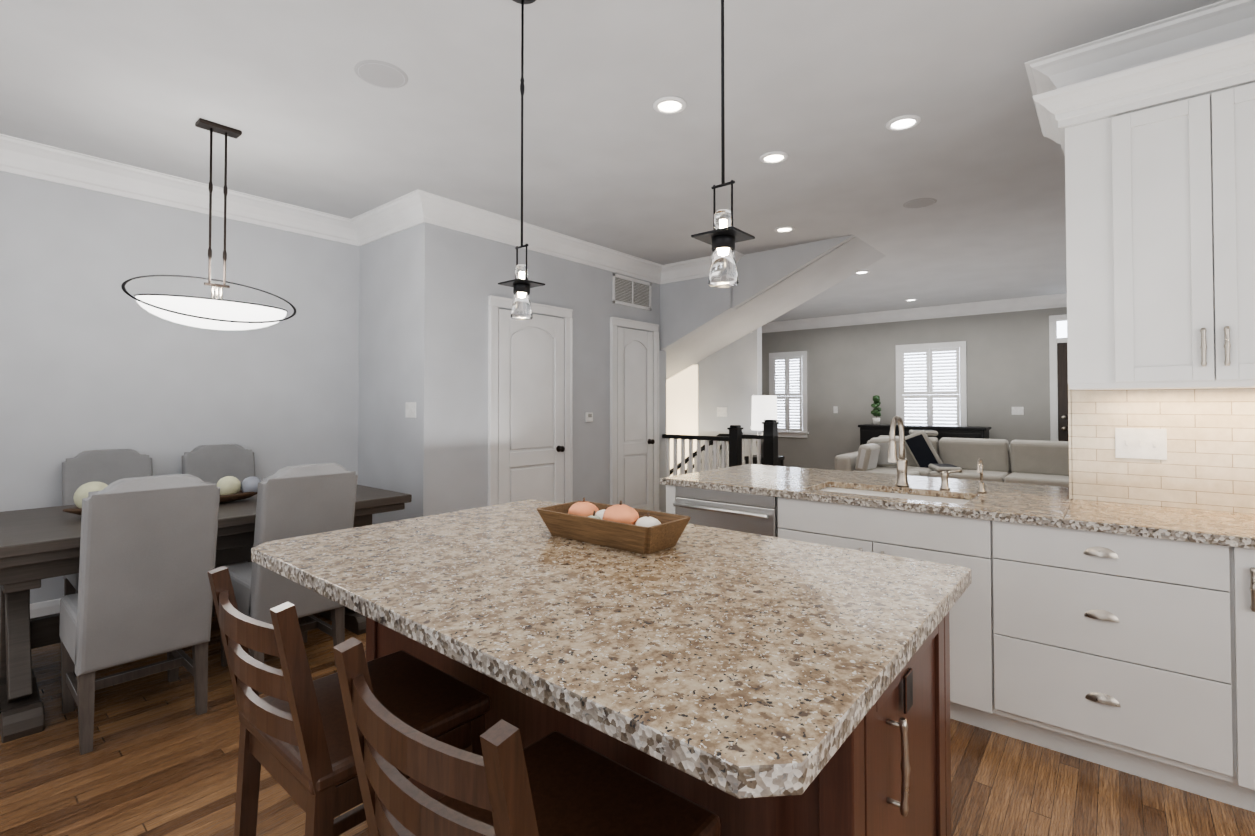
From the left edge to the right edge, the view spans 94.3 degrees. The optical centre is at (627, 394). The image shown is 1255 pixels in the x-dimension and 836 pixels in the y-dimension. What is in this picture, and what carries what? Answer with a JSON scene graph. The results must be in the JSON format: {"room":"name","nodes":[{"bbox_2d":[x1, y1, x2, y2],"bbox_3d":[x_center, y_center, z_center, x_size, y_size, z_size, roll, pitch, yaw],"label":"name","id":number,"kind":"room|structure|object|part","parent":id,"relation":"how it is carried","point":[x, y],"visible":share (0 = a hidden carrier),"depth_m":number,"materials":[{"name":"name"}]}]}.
{"room":"kitchen","nodes":[
{"label":"kitchen","id":0,"kind":"room"},
{"bbox_2d":[0,0,1222,321],"bbox_3d":[1.196,-1.520,4.182,10.000,0.060,13.200,-1,-1,40],"label":"ceiling","id":1,"kind":"structure","parent":0,"point":[820,92],"depth_m":3.11,"materials":[{"name":"paint"}]},
{"bbox_2d":[121,118,295,329],"bbox_3d":[-2.293,-0.935,3.258,0.387,1.140,0.814,-1,-1,40],"label":"pendant light","id":2,"kind":"object","parent":1,"relation":"hanging from","point":[215,313],"visible":1,"depth_m":3.19,"materials":[{"name":"dark bronze"},{"name":"white glass"}]},
{"bbox_2d":[354,60,407,87],"bbox_3d":[-1.161,-1.510,2.751,0.236,0.006,0.236,-1,-1,40],"label":"ceiling speaker","id":3,"kind":"object","parent":1,"relation":"attached to","point":[380,74],"visible":1,"depth_m":2.74,"materials":[{"name":"paint"}]},
{"bbox_2d":[498,0,544,319],"bbox_3d":[-0.394,-0.904,2.177,0.132,1.239,0.132,-1,-1,40],"label":"pendant light","id":4,"kind":"object","parent":1,"relation":"hanging from","point":[521,284],"visible":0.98,"depth_m":2.16,"materials":[{"name":"black metal"}]},
{"bbox_2d":[653,96,686,113],"bbox_3d":[0.219,-1.503,3.030,0.176,0.012,0.176,-1,-1,40],"label":"recessed light","id":5,"kind":"object","parent":1,"relation":"in","point":[669,105],"visible":1,"depth_m":3.02,"materials":[{"name":"beige plastic"}]},
{"bbox_2d":[691,0,754,287],"bbox_3d":[0.257,-0.914,1.568,0.132,1.239,0.132,-1,-1,40],"label":"pendant light","id":6,"kind":"object","parent":1,"relation":"hanging from","point":[723,236],"visible":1,"depth_m":1.54,"materials":[{"name":"black metal"}]},
{"bbox_2d":[760,151,787,163],"bbox_3d":[0.922,-1.492,3.667,0.176,0.012,0.176,-1,-1,40],"label":"recessed light","id":7,"kind":"object","parent":1,"relation":"in","point":[773,157],"visible":1,"depth_m":3.67,"materials":[{"name":"beige plastic"}]},
{"bbox_2d":[774,226,794,231],"bbox_3d":[1.392,-1.468,5.164,0.176,0.012,0.176,-1,-1,40],"label":"recessed light","id":8,"kind":"object","parent":1,"relation":"in","point":[785,229],"visible":1,"depth_m":5.15,"materials":[{"name":"beige plastic"}]},
{"bbox_2d":[855,270,869,273],"bbox_3d":[2.755,-1.440,6.840,0.176,0.012,0.176,-1,-1,40],"label":"recessed light","id":9,"kind":"object","parent":1,"relation":"in","point":[863,271],"visible":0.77,"depth_m":6.83,"materials":[{"name":"white plastic"}]},
{"bbox_2d":[886,115,920,130],"bbox_3d":[1.523,-1.500,3.217,0.176,0.012,0.176,-1,-1,40],"label":"recessed light","id":10,"kind":"object","parent":1,"relation":"in","point":[903,122],"visible":1,"depth_m":3.21,"materials":[{"name":"white plastic"}]},
{"bbox_2d":[903,198,936,207],"bbox_3d":[2.260,-1.481,4.503,0.236,0.006,0.236,-1,-1,40],"label":"ceiling speaker","id":11,"kind":"object","parent":1,"relation":"attached to","point":[920,203],"visible":1,"depth_m":4.50,"materials":[{"name":"paint"}]},
{"bbox_2d":[0,82,1252,603],"bbox_3d":[1.196,-0.040,4.158,9.740,2.900,12.940,-1,-1,40],"label":"wall","id":12,"kind":"structure","parent":0,"point":[354,354],"depth_m":4.65,"materials":[{"name":"paint"}]},
{"bbox_2d":[30,598,60,618],"bbox_3d":[-3.861,1.327,3.222,0.014,0.135,4.750,-1,-1,40],"label":"baseboard","id":13,"kind":"structure","parent":12,"relation":"attached to","point":[43,608],"depth_m":3.57,"materials":[{"name":"white wood"}]},
{"bbox_2d":[0,134,364,245],"bbox_3d":[-3.771,-1.418,3.270,0.148,0.175,4.630,-1,-1,40],"label":"crown molding","id":14,"kind":"structure","parent":12,"relation":"attached to","point":[18,156],"depth_m":3.96,"materials":[{"name":"white wood"}]},
{"bbox_2d":[348,195,418,243],"bbox_3d":[-1.934,-1.395,4.655,0.870,0.175,0.148,-1,-1,40],"label":"crown molding","id":15,"kind":"structure","parent":12,"relation":"attached to","point":[387,219],"depth_m":4.74,"materials":[{"name":"white wood"}]},
{"bbox_2d":[405,402,415,417],"bbox_3d":[-1.679,0.115,4.505,0.150,0.120,0.011,-1,-1,40],"label":"light switch","id":16,"kind":"object","parent":12,"relation":"attached to","point":[410,409],"visible":1,"depth_m":4.50,"materials":[{"name":"white plastic"}]},
{"bbox_2d":[488,295,572,505],"bbox_3d":[-0.822,0.301,5.173,0.092,2.250,0.952,-1,-1,40],"label":"door","id":17,"kind":"structure","parent":12,"relation":"attached to","point":[530,409],"depth_m":5.17,"materials":[{"name":"white wood"}]},
{"bbox_2d":[404,189,663,283],"bbox_3d":[-0.572,-1.382,5.458,0.148,0.175,3.128,-1,-1,40],"label":"crown molding","id":18,"kind":"structure","parent":12,"relation":"attached to","point":[420,206],"depth_m":5.03,"materials":[{"name":"white wood"}]},
{"bbox_2d":[585,412,592,421],"bbox_3d":[-0.379,0.219,5.758,0.024,0.095,0.090,-1,-1,40],"label":"thermostat","id":19,"kind":"object","parent":12,"relation":"attached to","point":[588,416],"visible":1,"depth_m":5.74,"materials":[{"name":"paint"}]},
{"bbox_2d":[612,273,650,310],"bbox_3d":[0.056,-1.110,6.309,0.012,0.310,0.650,-1,-1,40],"label":"air vent","id":20,"kind":"object","parent":12,"relation":"in","point":[631,292],"visible":1,"depth_m":6.29,"materials":[{"name":"metal"}]},
{"bbox_2d":[610,317,658,511],"bbox_3d":[0.109,0.320,6.285,0.092,2.250,0.802,-1,-1,40],"label":"door","id":21,"kind":"structure","parent":12,"relation":"attached to","point":[634,418],"depth_m":6.29,"materials":[{"name":"white wood"}]},
{"bbox_2d":[666,365,697,475],"bbox_3d":[0.705,0.539,7.747,0.550,1.860,0.006,-1,-1,40],"label":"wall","id":22,"kind":"structure","parent":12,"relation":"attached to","point":[681,402],"depth_m":7.73,"materials":[{"name":"beige paint"}]},
{"bbox_2d":[664,251,743,283],"bbox_3d":[0.801,-1.368,6.258,0.908,0.175,0.159,-1,-1,40],"label":"crown molding","id":23,"kind":"structure","parent":12,"relation":"attached to","point":[698,267],"depth_m":6.37,"materials":[{"name":"white wood"}]},
{"bbox_2d":[717,407,726,416],"bbox_3d":[1.191,0.212,7.343,0.150,0.120,0.011,-1,-1,40],"label":"light switch","id":24,"kind":"object","parent":12,"relation":"attached to","point":[721,411],"visible":1,"depth_m":7.34,"materials":[{"name":"white plastic"}]},
{"bbox_2d":[769,351,808,437],"bbox_3d":[2.995,-0.009,10.899,0.810,1.600,0.049,-1,-1,40],"label":"window","id":25,"kind":"structure","parent":12,"relation":"in","point":[788,379],"depth_m":10.86,"materials":[{"name":"white wood"}]},
{"bbox_2d":[833,406,837,412],"bbox_3d":[3.693,0.262,10.335,0.075,0.120,0.011,-1,-1,40],"label":"light switch","id":26,"kind":"object","parent":12,"relation":"attached to","point":[835,409],"visible":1,"depth_m":10.33,"materials":[{"name":"white plastic"}]},
{"bbox_2d":[762,293,1066,332],"bbox_3d":[4.647,-1.315,9.475,8.000,0.175,0.148,-1,-1,40],"label":"crown molding","id":27,"kind":"structure","parent":12,"relation":"attached to","point":[1054,300],"depth_m":9.35,"materials":[{"name":"white wood"}]},
{"bbox_2d":[896,341,966,425],"bbox_3d":[4.853,-0.034,9.344,1.090,1.600,0.049,-1,-1,40],"label":"window","id":28,"kind":"structure","parent":12,"relation":"in","point":[931,383],"depth_m":9.32,"materials":[{"name":"white wood"}]},
{"bbox_2d":[1012,407,1023,414],"bbox_3d":[5.764,0.233,8.602,0.150,0.120,0.011,-1,-1,40],"label":"light switch","id":29,"kind":"object","parent":12,"relation":"attached to","point":[1017,410],"visible":1,"depth_m":8.60,"materials":[{"name":"white plastic"}]},
{"bbox_2d":[1049,314,1068,440],"bbox_3d":[6.465,0.163,7.976,1.100,2.620,0.074,-1,-1,40],"label":"door frame","id":30,"kind":"structure","parent":12,"relation":"attached to","point":[1059,431],"depth_m":8.29,"materials":[{"name":"white wood"}]},
{"bbox_2d":[1060,38,1254,389],"bbox_3d":[2.201,-0.641,2.274,0.766,1.188,0.346,-1,-1,40],"label":"upper cabinet","id":31,"kind":"object","parent":12,"relation":"attached to","point":[1160,238],"depth_m":2.20,"materials":[{"name":"white wood"}]},
{"bbox_2d":[1025,0,1254,95],"bbox_3d":[3.069,-1.444,1.703,3.148,0.175,0.159,-1,-1,40],"label":"crown molding","id":32,"kind":"structure","parent":31,"relation":"attached to","point":[1206,26],"depth_m":2.44,"materials":[{"name":"white wood"}]},
{"bbox_2d":[1068,384,1254,513],"bbox_3d":[3.241,0.194,1.698,3.112,0.520,0.146,-1,-1,40],"label":"tile backsplash","id":33,"kind":"structure","parent":12,"relation":"attached to","point":[1208,463],"depth_m":2.42,"materials":[{"name":"beige tile"}]},
{"bbox_2d":[1115,428,1166,459],"bbox_3d":[2.185,0.207,2.480,0.165,0.130,0.010,-1,-1,40],"label":"light switch","id":34,"kind":"object","parent":33,"relation":"attached to","point":[1142,443],"visible":1,"depth_m":2.48,"materials":[{"name":"white plastic"}]},
{"bbox_2d":[0,609,1254,835],"bbox_3d":[1.196,1.439,4.133,10.000,0.060,13.200,-1,-1,40],"label":"floor","id":35,"kind":"structure","parent":0,"point":[160,759],"depth_m":2.07,"materials":[{"name":"brown wood"}]},
{"bbox_2d":[62,449,152,595],"bbox_3d":[-3.126,0.876,3.559,0.642,1.052,0.430,-1,-1,40],"label":"dining chair","id":36,"kind":"object","parent":35,"relation":"on","point":[108,466],"visible":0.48,"depth_m":3.66,"materials":[{"name":"fabric"}]},
{"bbox_2d":[59,474,219,754],"bbox_3d":[-2.108,0.858,2.513,0.642,1.052,0.430,-1,-1,40],"label":"dining chair","id":37,"kind":"object","parent":35,"relation":"on","point":[148,545],"visible":1,"depth_m":2.34,"materials":[{"name":"fabric"}]},
{"bbox_2d":[0,485,411,742],"bbox_3d":[-2.447,1.002,3.159,1.110,0.782,2.120,-1,-1,40],"label":"dining table","id":38,"kind":"object","parent":35,"relation":"on","point":[37,545],"visible":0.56,"depth_m":2.54,"materials":[{"name":"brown wood"}]},
{"bbox_2d":[63,482,107,514],"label":"dough bowl","id":39,"kind":"object","parent":38,"relation":"on","point":[82,492],"depth_m":2.85,"materials":[{"name":"brown wood"}]},
{"bbox_2d":[217,476,260,502],"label":"dough bowl","id":40,"kind":"object","parent":38,"relation":"on","point":[230,487],"depth_m":3.34,"materials":[{"name":"brown wood"}]},
{"bbox_2d":[182,444,254,616],"bbox_3d":[-2.741,0.883,4.020,0.642,1.052,0.430,-1,-1,40],"label":"dining chair","id":41,"kind":"object","parent":35,"relation":"on","point":[213,464],"visible":0.33,"depth_m":4.11,"materials":[{"name":"fabric"}]},
{"bbox_2d":[220,463,357,694],"bbox_3d":[-1.730,0.866,2.965,0.642,1.052,0.430,-1,-1,40],"label":"dining chair","id":42,"kind":"object","parent":35,"relation":"on","point":[299,500],"visible":0.65,"depth_m":2.77,"materials":[{"name":"fabric"}]},
{"bbox_2d":[207,566,489,835],"bbox_3d":[-0.629,0.874,1.326,0.410,0.979,0.485,-1,-1,40],"label":"bar stool","id":43,"kind":"object","parent":35,"relation":"on","point":[294,740],"visible":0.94,"depth_m":1.20,"materials":[{"name":"brown wood"}]},
{"bbox_2d":[333,637,720,835],"bbox_3d":[-0.148,0.867,0.924,0.410,0.979,0.485,-1,-1,40],"label":"bar stool","id":44,"kind":"object","parent":35,"relation":"on","point":[555,783],"visible":1,"depth_m":0.87,"materials":[{"name":"brown wood"}]},
{"bbox_2d":[366,615,950,835],"bbox_3d":[-0.023,0.933,1.751,1.698,0.874,0.730,-1,-1,40],"label":"kitchen island","id":45,"kind":"object","parent":35,"relation":"on","point":[894,778],"depth_m":1.24,"materials":[{"name":"brown wood"}]},
{"bbox_2d":[251,499,971,826],"bbox_3d":[-0.130,0.472,1.644,1.740,0.040,1.135,-1,-1,40],"label":"island countertop","id":46,"kind":"structure","parent":45,"relation":"on","point":[742,665],"depth_m":1.16,"materials":[{"name":"beige stone"}]},
{"bbox_2d":[537,498,690,553],"bbox_3d":[-0.053,0.390,1.831,0.474,0.130,0.219,-1,-1,40],"label":"tray","id":47,"kind":"object","parent":46,"relation":"on","point":[620,526],"visible":1,"depth_m":1.75,"materials":[{"name":"brown wood"}]},
{"bbox_2d":[662,425,744,476],"bbox_3d":[0.806,0.884,6.401,1.000,1.125,0.090,-1,-1,40],"label":"stair railing","id":48,"kind":"object","parent":35,"relation":"on","point":[706,457],"depth_m":6.46,"materials":[{"name":"black paint"}]},
{"bbox_2d":[660,480,775,536],"bbox_3d":[0.683,0.956,3.383,0.685,0.881,0.640,-1,-1,40],"label":"base cabinet","id":49,"kind":"object","parent":35,"relation":"on","point":[735,509],"depth_m":3.10,"materials":[{"name":"silver metal"}]},
{"bbox_2d":[673,486,778,536],"bbox_3d":[0.677,0.945,3.318,0.610,0.861,0.629,-1,-1,40],"label":"dishwasher","id":50,"kind":"object","parent":49,"relation":"in","point":[735,509],"depth_m":3.08,"materials":[{"name":"silver metal"}]},
{"bbox_2d":[745,420,778,465],"bbox_3d":[0.532,1.536,7.285,2.869,2.498,0.090,-1,-1,40],"label":"stair railing","id":51,"kind":"object","parent":35,"relation":"on","point":[770,427],"depth_m":6.41,"materials":[{"name":"black paint"}]},
{"bbox_2d":[744,395,783,465],"bbox_3d":[1.589,0.730,6.750,0.340,1.446,0.340,-1,-1,40],"label":"table lamp","id":52,"kind":"object","parent":35,"relation":"on","point":[764,407],"depth_m":6.65,"materials":[{"name":"fabric"}]},
{"bbox_3d":[1.589,1.080,6.744,0.340,0.745,0.340,-1,-1,40],"label":"table lamp","id":53,"kind":"part","parent":52,"relation":"part of","materials":[{"name":"black"}]},
{"bbox_2d":[776,492,987,729],"bbox_3d":[1.307,0.947,2.867,0.925,0.883,0.630,-1,-1,40],"label":"base cabinet","id":54,"kind":"object","parent":35,"relation":"on","point":[927,534],"depth_m":2.47,"materials":[{"name":"white wood"}]},
{"bbox_2d":[858,424,990,445],"bbox_3d":[4.614,0.987,9.124,1.810,1.010,0.470,-1,-1,40],"label":"console table","id":55,"kind":"object","parent":35,"relation":"on","point":[868,432],"visible":0.31,"depth_m":8.82,"materials":[{"name":"black paint"}]},
{"bbox_2d":[871,395,880,424],"bbox_3d":[4.083,0.246,9.566,0.182,0.485,0.217,-1,-1,40],"label":"potted plant","id":56,"kind":"object","parent":55,"relation":"on","point":[876,409],"visible":1,"depth_m":9.52,"materials":[{"name":"green plant"}]},
{"bbox_2d":[835,429,1068,486],"bbox_3d":[4.637,0.968,7.335,3.520,0.988,1.575,-1,-1,40],"label":"sofa","id":57,"kind":"object","parent":35,"relation":"on","point":[1039,462],"visible":0.48,"depth_m":7.64,"materials":[{"name":"fabric"}]},
{"bbox_2d":[984,516,1231,804],"bbox_3d":[1.926,0.937,2.313,0.736,0.883,0.598,-1,-1,40],"label":"base cabinet","id":58,"kind":"object","parent":35,"relation":"on","point":[1118,636],"depth_m":2.09,"materials":[{"name":"white wood"}]},
{"bbox_2d":[732,464,1068,495],"bbox_3d":[1.438,0.498,3.421,1.865,0.032,0.464,-1,-1,40],"label":"countertop","id":59,"kind":"structure","parent":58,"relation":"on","point":[1028,489],"depth_m":3.31,"materials":[{"name":"beige stone"}]},
{"bbox_2d":[660,468,1254,543],"bbox_3d":[2.293,0.475,2.016,4.980,0.032,0.596,-1,-1,40],"label":"countertop","id":60,"kind":"structure","parent":58,"relation":"on","point":[1217,525],"depth_m":2.46,"materials":[{"name":"beige stone"}]},
{"bbox_2d":[824,484,971,503],"bbox_3d":[1.278,0.611,2.858,0.744,0.236,0.394,-1,-1,40],"label":"sink","id":61,"kind":"object","parent":60,"relation":"in","point":[827,487],"depth_m":2.97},
{"bbox_2d":[888,416,911,487],"bbox_3d":[1.391,0.290,2.998,0.068,0.368,0.226,-1,-1,40],"label":"faucet","id":62,"kind":"object","parent":60,"relation":"on","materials":[{"name":"silver metal"}]},
{"bbox_2d":[936,459,987,491],"bbox_3d":[1.639,0.389,2.859,0.202,0.166,0.121,-1,-1,40],"label":"faucet","id":63,"kind":"object","parent":60,"relation":"on","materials":[{"name":"silver metal"}]},
{"bbox_2d":[1228,540,1254,811],"bbox_3d":[2.418,0.931,1.902,0.673,0.883,0.598,-1,-1,40],"label":"base cabinet","id":64,"kind":"object","parent":35,"relation":"on","point":[1241,556],"depth_m":1.89,"materials":[{"name":"white wood"}]}
]}

